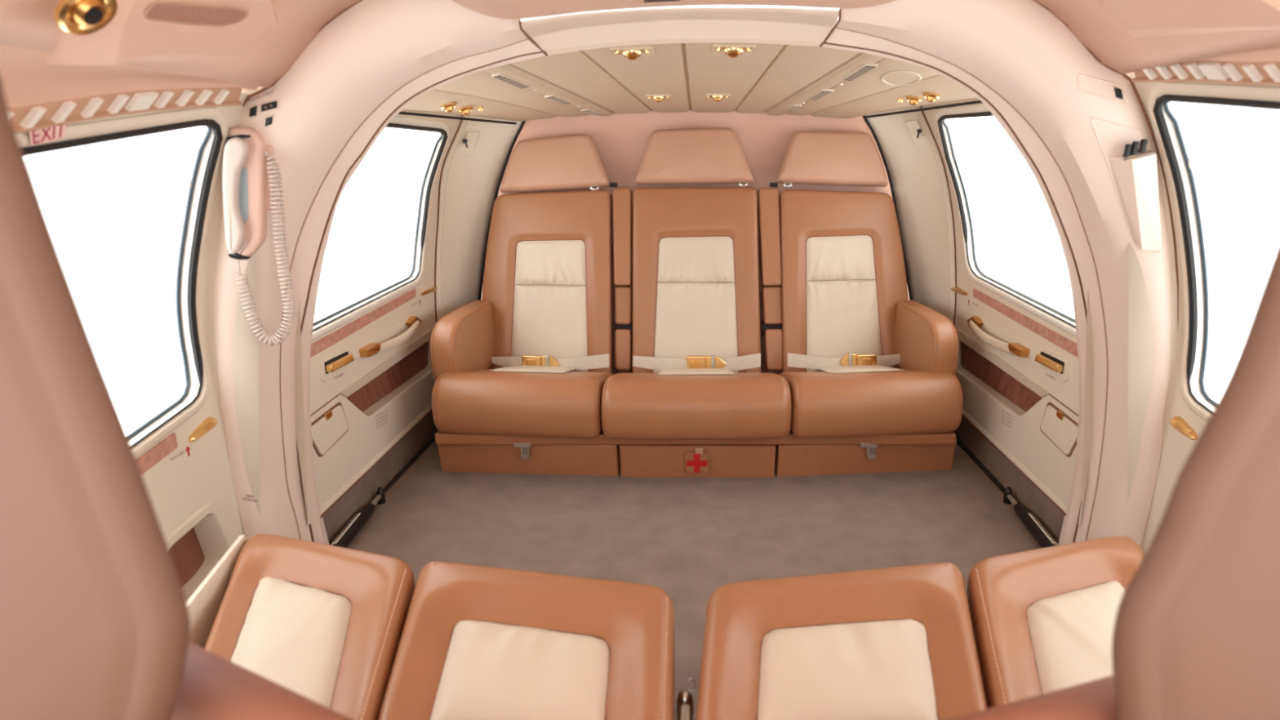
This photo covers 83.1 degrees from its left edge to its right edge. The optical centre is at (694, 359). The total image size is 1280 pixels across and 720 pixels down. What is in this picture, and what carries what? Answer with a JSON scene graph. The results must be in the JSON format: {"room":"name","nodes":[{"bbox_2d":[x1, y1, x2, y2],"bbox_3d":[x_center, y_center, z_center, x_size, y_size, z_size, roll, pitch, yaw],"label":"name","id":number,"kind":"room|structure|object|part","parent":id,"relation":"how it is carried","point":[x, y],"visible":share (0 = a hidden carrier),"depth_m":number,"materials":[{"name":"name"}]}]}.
{"room":"aircraft cabin","nodes":[
{"label":"aircraft cabin","id":0,"kind":"room"},
{"bbox_2d":[435,115,525,320],"bbox_3d":[-0.718,-0.324,2.401,0.371,1.037,0.147,-12,20,-36],"label":"wall","id":1,"kind":"structure","parent":0,"point":[470,185],"depth_m":2.33,"materials":[{"name":"beige plastic"}]},
{"bbox_2d":[294,110,462,545],"bbox_3d":[-0.792,-0.181,1.894,0.158,1.037,1.005,0,16,0],"label":"door","id":2,"kind":"structure","parent":1,"relation":"in","point":[372,381],"depth_m":1.86,"materials":[{"name":"beige plastic"}]},
{"bbox_3d":[-0.819,0.157,1.611,0.002,0.089,0.177,0,16,0],"label":"ashtray frame","id":3,"kind":"part","parent":2,"relation":"part of","materials":[{"name":"beige plastic"}]},
{"bbox_3d":[-0.818,0.158,1.612,0.005,0.080,0.162,0,16,0],"label":"ashtray lid","id":4,"kind":"part","parent":2,"relation":"part of","materials":[{"name":"beige plastic"}]},
{"bbox_3d":[-0.815,0.160,1.616,0.002,0.056,0.136,0,16,0],"label":"ashtray panel","id":5,"kind":"part","parent":2,"relation":"part of","materials":[{"name":"beige plastic"}]},
{"bbox_3d":[-0.833,0.280,1.972,0.010,0.108,0.823,0,16,0],"label":"kick panel","id":6,"kind":"part","parent":2,"relation":"part of","materials":[{"name":"plastic"}]},
{"bbox_3d":[-0.819,-0.060,1.932,0.002,0.053,0.400,0,16,0],"label":"pull handle","id":7,"kind":"part","parent":2,"relation":"part of","materials":[{"name":"beige plastic"}]},
{"bbox_3d":[-0.816,-0.212,2.222,0.013,0.019,0.132,0,16,0],"label":"lever","id":8,"kind":"part","parent":2,"relation":"part of","materials":[{"name":"gold metal"}]},
{"bbox_2d":[460,132,479,155],"bbox_3d":[-0.706,-0.677,2.257,0.086,0.073,0.028,-13,21,-39],"label":"coat hook","id":9,"kind":"object","parent":1,"relation":"attached to","point":[468,142],"visible":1,"depth_m":2.26,"materials":[{"name":"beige plastic"}]},
{"bbox_2d":[0,0,1279,133],"bbox_3d":[0.000,-0.420,0.827,1.734,0.326,3.220,0,16,0],"label":"ceiling","id":10,"kind":"structure","parent":0,"point":[153,55],"depth_m":1.06,"materials":[{"name":"beige plastic"}]},
{"bbox_2d":[53,0,117,35],"bbox_3d":[-0.605,-0.349,0.717,0.047,0.045,0.060,0,16,0],"label":"air nozzle","id":11,"kind":"object","parent":10,"relation":"attached to","point":[74,17],"visible":1,"depth_m":0.71,"materials":[{"name":"gold metal"}]},
{"bbox_3d":[-0.744,-0.293,0.751,0.116,0.078,0.765,0,16,0],"label":"rail panel","id":12,"kind":"part","parent":10,"relation":"part of","materials":[{"name":"plastic"}]},
{"bbox_3d":[-0.738,-0.328,0.935,0.019,0.090,0.442,1,16,5],"label":"slotted rail","id":13,"kind":"part","parent":10,"relation":"part of","materials":[{"name":"beige plastic"}]},
{"bbox_3d":[-0.728,-0.339,0.947,0.018,0.030,0.045,1,16,5],"label":"rail plate","id":14,"kind":"part","parent":10,"relation":"part of","materials":[{"name":"beige plastic"}]},
{"bbox_2d":[144,1,248,26],"bbox_3d":[-0.584,-0.407,0.848,0.026,0.034,0.152,3,16,9],"label":"ceiling vent","id":15,"kind":"object","parent":10,"relation":"in","point":[157,14],"depth_m":0.84,"materials":[{"name":"plastic"}]},
{"bbox_3d":[-0.726,-0.435,1.144,0.080,0.019,0.066,0,16,0],"label":"rail panel","id":16,"kind":"part","parent":10,"relation":"part of","materials":[{"name":"beige plastic"}]},
{"bbox_2d":[440,102,483,115],"bbox_3d":[-0.616,-0.661,1.896,0.047,0.028,0.170,3,16,12],"label":"recessed lights","id":17,"kind":"object","parent":10,"relation":"attached to","point":[449,107],"visible":1,"depth_m":1.90,"materials":[{"name":"gold metal"}]},
{"bbox_3d":[-0.637,-0.640,1.823,0.129,0.070,1.125,4,16,13],"label":"panel","id":18,"kind":"part","parent":10,"relation":"part of","materials":[{"name":"beige plastic"}]},
{"bbox_2d":[491,73,530,88],"bbox_3d":[-0.419,-0.639,1.651,0.030,0.018,0.186,2,16,7],"label":"ceiling vent","id":19,"kind":"object","parent":10,"relation":"in","point":[500,77],"visible":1,"depth_m":1.64,"materials":[{"name":"beige plastic"}]},
{"bbox_3d":[-0.468,-0.677,1.799,0.187,0.079,1.127,4,16,13],"label":"panel","id":20,"kind":"part","parent":10,"relation":"part of","materials":[{"name":"beige plastic"}]},
{"bbox_2d":[544,94,573,104],"bbox_3d":[-0.370,-0.705,1.949,0.030,0.015,0.151,3,16,10],"label":"ceiling vent","id":21,"kind":"object","parent":10,"relation":"in","point":[552,97],"visible":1,"depth_m":1.94,"materials":[{"name":"beige plastic"}]},
{"bbox_3d":[-0.280,-0.692,1.805,0.176,0.085,1.093,2,16,5],"label":"panel","id":22,"kind":"part","parent":10,"relation":"part of","materials":[{"name":"beige plastic"}]},
{"bbox_2d":[580,109,602,115],"bbox_3d":[-0.320,-0.766,2.225,0.032,0.013,0.122,3,16,12],"label":"ceiling vent","id":23,"kind":"object","parent":10,"relation":"in","point":[587,111],"visible":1,"depth_m":2.21,"materials":[{"name":"beige plastic"}]},
{"bbox_2d":[609,46,653,60],"bbox_3d":[-0.123,-0.602,1.416,0.084,0.022,0.063,0,16,0],"label":"recessed light","id":24,"kind":"object","parent":10,"relation":"in","point":[632,53],"visible":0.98,"depth_m":1.40,"materials":[{"name":"gold metal"}]},
{"bbox_3d":[-0.126,-0.696,1.804,0.219,0.086,1.070,0,16,0],"label":"panel","id":25,"kind":"part","parent":10,"relation":"part of","materials":[{"name":"beige plastic"}]},
{"bbox_2d":[644,94,671,102],"bbox_3d":[-0.099,-0.723,1.989,0.072,0.021,0.054,0,16,0],"label":"recessed light","id":26,"kind":"object","parent":10,"relation":"in","point":[658,98],"visible":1,"depth_m":1.98,"materials":[{"name":"gold metal"}]},
{"bbox_3d":[-0.099,-0.728,1.988,0.072,0.011,0.054,0,16,0],"label":"recess frame","id":27,"kind":"part","parent":26,"relation":"part of","materials":[{"name":"gold metal"}]},
{"bbox_2d":[704,93,730,102],"bbox_3d":[0.064,-0.721,1.978,0.072,0.021,0.054,0,16,0],"label":"recessed light","id":28,"kind":"object","parent":10,"relation":"in","point":[717,97],"visible":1,"depth_m":1.97,"materials":[{"name":"gold metal"}]},
{"bbox_3d":[0.064,-0.726,1.977,0.072,0.010,0.054,0,16,0],"label":"recess frame","id":29,"kind":"part","parent":28,"relation":"part of","materials":[{"name":"beige plastic"}]},
{"bbox_2d":[711,44,755,57],"bbox_3d":[0.076,-0.599,1.398,0.084,0.022,0.063,0,16,0],"label":"recessed light","id":30,"kind":"object","parent":10,"relation":"in","point":[733,51],"visible":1,"depth_m":1.39,"materials":[{"name":"gold metal"}]},
{"bbox_3d":[0.080,-0.696,1.804,0.196,0.086,1.070,0,16,0],"label":"panel","id":31,"kind":"part","parent":10,"relation":"part of","materials":[{"name":"beige plastic"}]},
{"bbox_2d":[786,104,801,111],"bbox_3d":[0.293,-0.750,2.142,0.023,0.013,0.117,-2,16,-7],"label":"ceiling vent","id":32,"kind":"object","parent":10,"relation":"in","point":[793,107],"visible":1,"depth_m":2.12,"materials":[{"name":"beige plastic"}]},
{"bbox_3d":[0.239,-0.693,1.804,0.156,0.086,1.079,-1,16,-3],"label":"panel","id":33,"kind":"part","parent":10,"relation":"part of","materials":[{"name":"beige plastic"}]},
{"bbox_2d":[808,88,834,100],"bbox_3d":[0.327,-0.695,1.886,0.031,0.017,0.161,-2,16,-6],"label":"ceiling vent","id":34,"kind":"object","parent":10,"relation":"in","point":[822,93],"visible":1,"depth_m":1.86,"materials":[{"name":"beige plastic"}]},
{"bbox_2d":[842,63,878,80],"bbox_3d":[0.358,-0.626,1.569,0.028,0.018,0.178,-1,16,-5],"label":"ceiling vent","id":35,"kind":"object","parent":10,"relation":"in","point":[864,68],"visible":1,"depth_m":1.55,"materials":[{"name":"beige plastic"}]},
{"bbox_3d":[0.386,-0.682,1.795,0.184,0.082,1.108,-3,16,-11],"label":"panel","id":36,"kind":"part","parent":10,"relation":"part of","materials":[{"name":"beige plastic"}]},
{"bbox_3d":[0.555,-0.667,1.810,0.148,0.069,1.127,-3,16,-12],"label":"panel","id":37,"kind":"part","parent":10,"relation":"part of","materials":[{"name":"beige plastic"}]},
{"bbox_2d":[897,92,940,105],"bbox_3d":[0.565,-0.655,1.809,0.042,0.026,0.157,-4,16,-13],"label":"recessed lights","id":38,"kind":"object","parent":10,"relation":"attached to","point":[931,96],"visible":1,"depth_m":1.81,"materials":[{"name":"gold metal"}]},
{"bbox_3d":[0.712,-0.383,0.961,0.016,0.071,0.387,-1,16,-4],"label":"slotted rail","id":39,"kind":"part","parent":10,"relation":"part of","materials":[{"name":"beige plastic"}]},
{"bbox_3d":[0.703,-0.389,0.974,0.018,0.029,0.045,-1,16,-4],"label":"rail plate","id":40,"kind":"part","parent":10,"relation":"part of","materials":[{"name":"beige plastic"}]},
{"bbox_3d":[0.727,-0.330,0.741,0.083,0.046,0.765,0,16,0],"label":"rail panel","id":41,"kind":"part","parent":10,"relation":"part of","materials":[{"name":"plastic"}]},
{"bbox_2d":[480,110,909,373],"bbox_3d":[0.006,-0.125,2.552,1.739,1.452,0.030,0,16,0],"label":"wall","id":42,"kind":"structure","parent":0,"point":[620,140],"depth_m":2.36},
{"bbox_2d":[346,439,1056,719],"bbox_3d":[0.000,0.583,1.152,1.800,0.030,3.100,0,16,0],"label":"floor","id":43,"kind":"structure","parent":0,"point":[688,539],"depth_m":1.73,"materials":[{"name":"beige carpet"}]},
{"bbox_2d":[0,77,190,719],"bbox_3d":[-0.590,0.345,0.208,0.500,0.944,0.652,0,16,0],"label":"seat","id":44,"kind":"object","parent":43,"relation":"on","point":[95,620],"visible":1,"depth_m":0.45,"materials":[{"name":"leather"}]},
{"bbox_2d":[15,93,260,601],"bbox_3d":[-0.823,0.154,0.855,0.193,0.958,0.962,0,16,0],"label":"door","id":45,"kind":"structure","parent":43,"relation":"on","point":[181,455],"depth_m":1.23,"materials":[{"name":"beige plastic"}]},
{"bbox_3d":[-0.864,0.122,1.270,0.015,0.027,0.070,0,16,0],"label":"lever","id":46,"kind":"part","parent":45,"relation":"part of","materials":[{"name":"gold metal"}]},
{"bbox_2d":[171,533,415,719],"bbox_3d":[-0.498,0.407,0.861,0.306,0.468,0.784,-6,17,-19],"label":"seat","id":47,"kind":"object","parent":43,"relation":"on","point":[282,628],"visible":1,"depth_m":0.95,"materials":[{"name":"beige leather"}]},
{"bbox_3d":[-0.689,0.441,1.056,0.024,0.256,0.289,-3,16,-11],"label":"panel","id":48,"kind":"part","parent":47,"relation":"part of","materials":[{"name":"beige plastic"}]},
{"bbox_3d":[-0.418,0.376,0.625,0.413,0.280,0.048,8,17,25],"label":"backrest","id":49,"kind":"part","parent":47,"relation":"part of","materials":[{"name":"brown leather"}]},
{"bbox_2d":[330,486,386,547],"bbox_3d":[-0.798,0.390,1.704,0.029,0.042,0.337,-1,16,-3],"label":"gas strut","id":50,"kind":"object","parent":43,"relation":"on","point":[359,520],"visible":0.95,"depth_m":1.69,"materials":[{"name":"black metal"}]},
{"bbox_2d":[333,515,356,542],"bbox_3d":[-0.802,0.387,1.657,0.005,0.003,0.121,-1,16,-3],"label":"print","id":51,"kind":"object","parent":50,"relation":"on","point":[350,530],"depth_m":1.65},
{"bbox_3d":[-0.805,0.355,1.824,0.012,0.012,0.086,-1,16,-3],"label":"strut rod","id":52,"kind":"part","parent":50,"relation":"part of","materials":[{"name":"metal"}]},
{"bbox_2d":[378,560,675,719],"bbox_3d":[-0.219,0.433,0.767,0.390,0.468,0.713,0,16,0],"label":"seat","id":53,"kind":"object","parent":43,"relation":"on","point":[446,667],"visible":1,"depth_m":0.91,"materials":[{"name":"beige leather"}]},
{"bbox_2d":[675,677,696,719],"bbox_3d":[-0.011,0.519,0.912,0.025,0.225,0.072,0,16,0],"label":"fitting","id":54,"kind":"object","parent":43,"relation":"on","point":[685,708],"visible":1,"depth_m":0.90,"materials":[{"name":"black metal"}]},
{"bbox_2d":[213,0,1178,547],"bbox_3d":[0.000,-0.105,1.361,1.783,1.181,0.195,0,16,0],"label":"trim","id":55,"kind":"structure","parent":43,"relation":"on","point":[1055,102],"depth_m":1.26,"materials":[{"name":"beige plastic"}]},
{"bbox_2d":[248,104,258,118],"bbox_3d":[-0.718,-0.406,1.180,0.019,0.023,0.020,0,16,0],"label":"switch","id":56,"kind":"object","parent":55,"relation":"attached to","point":[254,110],"visible":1,"depth_m":1.17,"materials":[{"name":"black plastic"}]},
{"bbox_2d":[222,126,295,346],"bbox_3d":[-0.743,-0.200,1.225,0.104,0.376,0.070,0,16,0],"label":"telephone","id":57,"kind":"object","parent":55,"relation":"attached to","point":[248,171],"visible":1,"depth_m":1.20,"materials":[{"name":"plastic"}]},
{"bbox_2d":[265,115,274,127],"bbox_3d":[-0.697,-0.393,1.184,0.019,0.021,0.019,0,16,0],"label":"switch","id":58,"kind":"object","parent":55,"relation":"attached to","point":[269,120],"visible":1,"depth_m":1.18,"materials":[{"name":"black plastic"}]},
{"bbox_2d":[260,100,279,113],"bbox_3d":[-0.691,-0.413,1.177,0.034,0.022,0.020,0,16,0],"label":"switch","id":59,"kind":"object","parent":55,"relation":"attached to","point":[268,107],"visible":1,"depth_m":1.17,"materials":[{"name":"black plastic"}]},
{"bbox_3d":[-0.807,-0.016,1.377,0.169,1.001,0.135,0,16,0],"label":"door post","id":60,"kind":"part","parent":55,"relation":"part of","materials":[{"name":"beige plastic"}]},
{"bbox_2d":[1111,86,1123,101],"bbox_3d":[0.686,-0.432,1.172,0.021,0.024,0.019,0,16,0],"label":"switch","id":61,"kind":"object","parent":55,"relation":"attached to","point":[1117,95],"visible":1,"depth_m":1.16,"materials":[{"name":"black plastic"}]},
{"bbox_3d":[0.729,-0.293,1.217,0.151,0.224,0.020,0,16,0],"label":"embossed panel","id":62,"kind":"part","parent":55,"relation":"part of","materials":[{"name":"beige plastic"}]},
{"bbox_3d":[0.807,-0.016,1.377,0.169,1.001,0.135,0,16,0],"label":"door post","id":63,"kind":"part","parent":55,"relation":"part of","materials":[{"name":"beige plastic"}]},
{"bbox_2d":[1108,138,1161,250],"bbox_3d":[0.748,-0.274,1.203,0.109,0.183,0.043,0,16,0],"label":"box","id":64,"kind":"object","parent":55,"relation":"attached to","point":[1135,171],"visible":1,"depth_m":1.20,"materials":[{"name":"white plastic"}]},
{"bbox_3d":[0.709,-0.343,1.179,0.011,0.021,0.013,0,16,0],"label":"knob","id":65,"kind":"part","parent":64,"relation":"part of","materials":[{"name":"black plastic"}]},
{"bbox_3d":[0.719,-0.346,1.174,0.011,0.021,0.013,0,16,0],"label":"knob","id":66,"kind":"part","parent":64,"relation":"part of","materials":[{"name":"black plastic"}]},
{"bbox_3d":[0.725,-0.334,1.175,0.043,0.018,0.008,5,17,19],"label":"knob rail","id":67,"kind":"part","parent":64,"relation":"part of","materials":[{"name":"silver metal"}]},
{"bbox_3d":[0.729,-0.348,1.170,0.011,0.021,0.013,0,16,0],"label":"knob","id":68,"kind":"part","parent":64,"relation":"part of","materials":[{"name":"black plastic"}]},
{"bbox_2d":[430,127,963,477],"bbox_3d":[0.004,-0.202,2.134,1.473,0.948,0.698,0,16,0],"label":"bench","id":69,"kind":"object","parent":43,"relation":"on","point":[695,285],"visible":0.96,"depth_m":2.30,"materials":[{"name":"beige leather"}]},
{"bbox_3d":[-0.693,-0.043,2.179,0.074,0.217,0.415,0,16,0],"label":"armrest","id":70,"kind":"part","parent":69,"relation":"part of","materials":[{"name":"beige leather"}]},
{"bbox_3d":[-0.472,0.231,1.980,0.048,0.015,0.017,1,16,3],"label":"latch plate","id":71,"kind":"part","parent":69,"relation":"part of","materials":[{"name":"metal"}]},
{"bbox_2d":[431,368,613,438],"bbox_3d":[-0.481,0.074,2.138,0.462,0.157,0.530,0,16,0],"label":"seat cushion","id":72,"kind":"object","parent":69,"relation":"on","point":[467,403],"depth_m":1.91,"materials":[{"name":"brown leather"}]},
{"bbox_3d":[-0.466,0.251,1.981,0.015,0.020,0.006,0,16,0],"label":"latch lever","id":73,"kind":"part","parent":69,"relation":"part of","materials":[{"name":"silver metal"}]},
{"bbox_3d":[-0.485,-0.233,2.358,0.444,0.628,0.189,1,16,5],"label":"backrest","id":74,"kind":"part","parent":69,"relation":"part of","materials":[{"name":"beige leather"}]},
{"bbox_2d":[491,353,608,369],"bbox_3d":[-0.459,0.007,2.269,0.383,0.058,0.028,1,16,5],"label":"belt","id":75,"kind":"object","parent":69,"relation":"on","point":[602,361],"visible":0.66,"depth_m":2.27,"materials":[{"name":"beige fabric"}]},
{"bbox_2d":[600,372,791,439],"bbox_3d":[0.005,0.082,2.111,0.505,0.157,0.493,0,16,0],"label":"seat cushion","id":76,"kind":"object","parent":69,"relation":"on","point":[634,405],"depth_m":1.89,"materials":[{"name":"brown leather"}]},
{"bbox_2d":[632,353,760,370],"bbox_3d":[0.007,0.010,2.248,0.401,0.058,0.031,0,16,0],"label":"belt","id":77,"kind":"object","parent":69,"relation":"on","point":[752,361],"visible":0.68,"depth_m":2.25,"materials":[{"name":"beige fabric"}]},
{"bbox_3d":[0.008,-0.231,2.335,0.418,0.636,0.192,0,16,0],"label":"backrest","id":78,"kind":"part","parent":69,"relation":"part of","materials":[{"name":"beige leather"}]},
{"bbox_2d":[787,352,900,368],"bbox_3d":[0.483,0.002,2.271,0.381,0.056,0.028,-2,16,-6],"label":"belt","id":79,"kind":"object","parent":69,"relation":"on","point":[794,360],"visible":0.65,"depth_m":2.27,"materials":[{"name":"beige fabric"}]},
{"bbox_3d":[0.499,-0.234,2.360,0.435,0.628,0.189,-2,16,-5],"label":"backrest","id":80,"kind":"part","parent":69,"relation":"part of","materials":[{"name":"beige leather"}]},
{"bbox_3d":[0.480,0.232,1.984,0.049,0.016,0.017,-2,16,-5],"label":"latch plate","id":81,"kind":"part","parent":69,"relation":"part of","materials":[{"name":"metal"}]},
{"bbox_2d":[777,368,963,438],"bbox_3d":[0.494,0.074,2.139,0.469,0.157,0.532,0,16,0],"label":"seat cushion","id":82,"kind":"object","parent":69,"relation":"on","point":[823,403],"depth_m":1.91,"materials":[{"name":"brown leather"}]},
{"bbox_3d":[0.490,0.252,1.986,0.016,0.021,0.006,-2,16,-5],"label":"latch lever","id":83,"kind":"part","parent":69,"relation":"part of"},
{"bbox_3d":[0.693,-0.043,2.179,0.074,0.217,0.415,0,16,0],"label":"armrest","id":84,"kind":"part","parent":69,"relation":"part of","materials":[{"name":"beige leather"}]},
{"bbox_2d":[695,562,986,719],"bbox_3d":[0.202,0.429,0.781,0.401,0.468,0.676,0,16,0],"label":"seat","id":85,"kind":"object","parent":43,"relation":"on","point":[846,645],"visible":1,"depth_m":0.91,"materials":[{"name":"beige leather"}]},
{"bbox_2d":[1003,486,1057,547],"bbox_3d":[0.798,0.390,1.704,0.029,0.042,0.337,1,16,3],"label":"gas strut","id":86,"kind":"object","parent":43,"relation":"on","point":[1029,521],"visible":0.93,"depth_m":1.69,"materials":[{"name":"black metal"}]},
{"bbox_3d":[0.805,0.355,1.824,0.012,0.012,0.086,1,16,3],"label":"strut rod","id":87,"kind":"part","parent":86,"relation":"part of","materials":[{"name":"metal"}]},
{"bbox_2d":[1031,515,1054,542],"bbox_3d":[0.802,0.387,1.657,0.005,0.003,0.121,1,16,3],"label":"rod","id":88,"kind":"object","parent":86,"relation":"on","point":[1037,530],"depth_m":1.65,"materials":[{"name":"black metal"}]},
{"bbox_2d":[946,536,1144,719],"bbox_3d":[0.450,0.408,0.856,0.279,0.468,0.825,8,17,25],"label":"seat","id":89,"kind":"object","parent":43,"relation":"on","point":[1050,658],"visible":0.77,"depth_m":0.95,"materials":[{"name":"beige leather"}]},
{"bbox_3d":[0.327,0.386,0.590,0.358,0.280,0.048,-5,17,-17],"label":"backrest","id":90,"kind":"part","parent":89,"relation":"part of","materials":[{"name":"brown leather"}]},
{"bbox_2d":[1111,241,1279,719],"bbox_3d":[0.562,0.366,0.214,0.556,0.900,0.652,0,16,0],"label":"seat","id":91,"kind":"object","parent":43,"relation":"on","point":[1196,634],"visible":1,"depth_m":0.46,"materials":[{"name":"leather"}]},
{"bbox_2d":[1127,78,1279,554],"bbox_3d":[0.817,0.142,0.852,0.206,0.982,0.962,0,16,0],"label":"door","id":92,"kind":"structure","parent":43,"relation":"on","point":[1188,408],"depth_m":1.25,"materials":[{"name":"beige plastic"}]},
{"bbox_3d":[0.864,0.119,1.274,0.015,0.026,0.065,0,16,0],"label":"lever","id":93,"kind":"part","parent":92,"relation":"part of","materials":[{"name":"gold metal"}]},
{"bbox_2d":[862,106,955,323],"bbox_3d":[0.720,-0.338,2.392,0.388,1.067,0.161,12,20,37],"label":"wall","id":94,"kind":"structure","parent":0,"point":[917,178],"depth_m":2.33,"materials":[{"name":"beige plastic"}]},
{"bbox_2d":[905,120,925,146],"bbox_3d":[0.698,-0.713,2.267,0.084,0.082,0.028,11,19,35],"label":"coat hook","id":95,"kind":"object","parent":94,"relation":"attached to","point":[914,128],"visible":1,"depth_m":2.27,"materials":[{"name":"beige plastic"}]},
{"bbox_2d":[920,98,1093,544],"bbox_3d":[0.787,-0.201,1.907,0.167,1.067,1.041,0,16,0],"label":"door","id":96,"kind":"structure","parent":94,"relation":"in","point":[1017,371],"depth_m":1.85,"materials":[{"name":"beige plastic"}]},
{"bbox_3d":[0.816,-0.212,2.222,0.013,0.019,0.132,0,16,0],"label":"lever","id":97,"kind":"part","parent":96,"relation":"part of","materials":[{"name":"gold metal"}]},
{"bbox_3d":[0.819,-0.060,1.932,0.002,0.053,0.400,0,16,0],"label":"pull handle","id":98,"kind":"part","parent":96,"relation":"part of","materials":[{"name":"beige plastic"}]},
{"bbox_3d":[0.833,0.282,1.963,0.010,0.108,0.805,0,16,0],"label":"kick panel","id":99,"kind":"part","parent":96,"relation":"part of","materials":[{"name":"plastic"}]},
{"bbox_3d":[0.815,0.160,1.616,0.002,0.056,0.136,0,16,0],"label":"ashtray panel","id":100,"kind":"part","parent":96,"relation":"part of","materials":[{"name":"beige plastic"}]},
{"bbox_3d":[0.819,0.157,1.611,0.002,0.089,0.177,0,16,0],"label":"ashtray frame","id":101,"kind":"part","parent":96,"relation":"part of","materials":[{"name":"beige plastic"}]},
{"bbox_3d":[0.818,0.158,1.612,0.005,0.080,0.162,0,16,0],"label":"ashtray lid","id":102,"kind":"part","parent":96,"relation":"part of","materials":[{"name":"beige plastic"}]}
]}

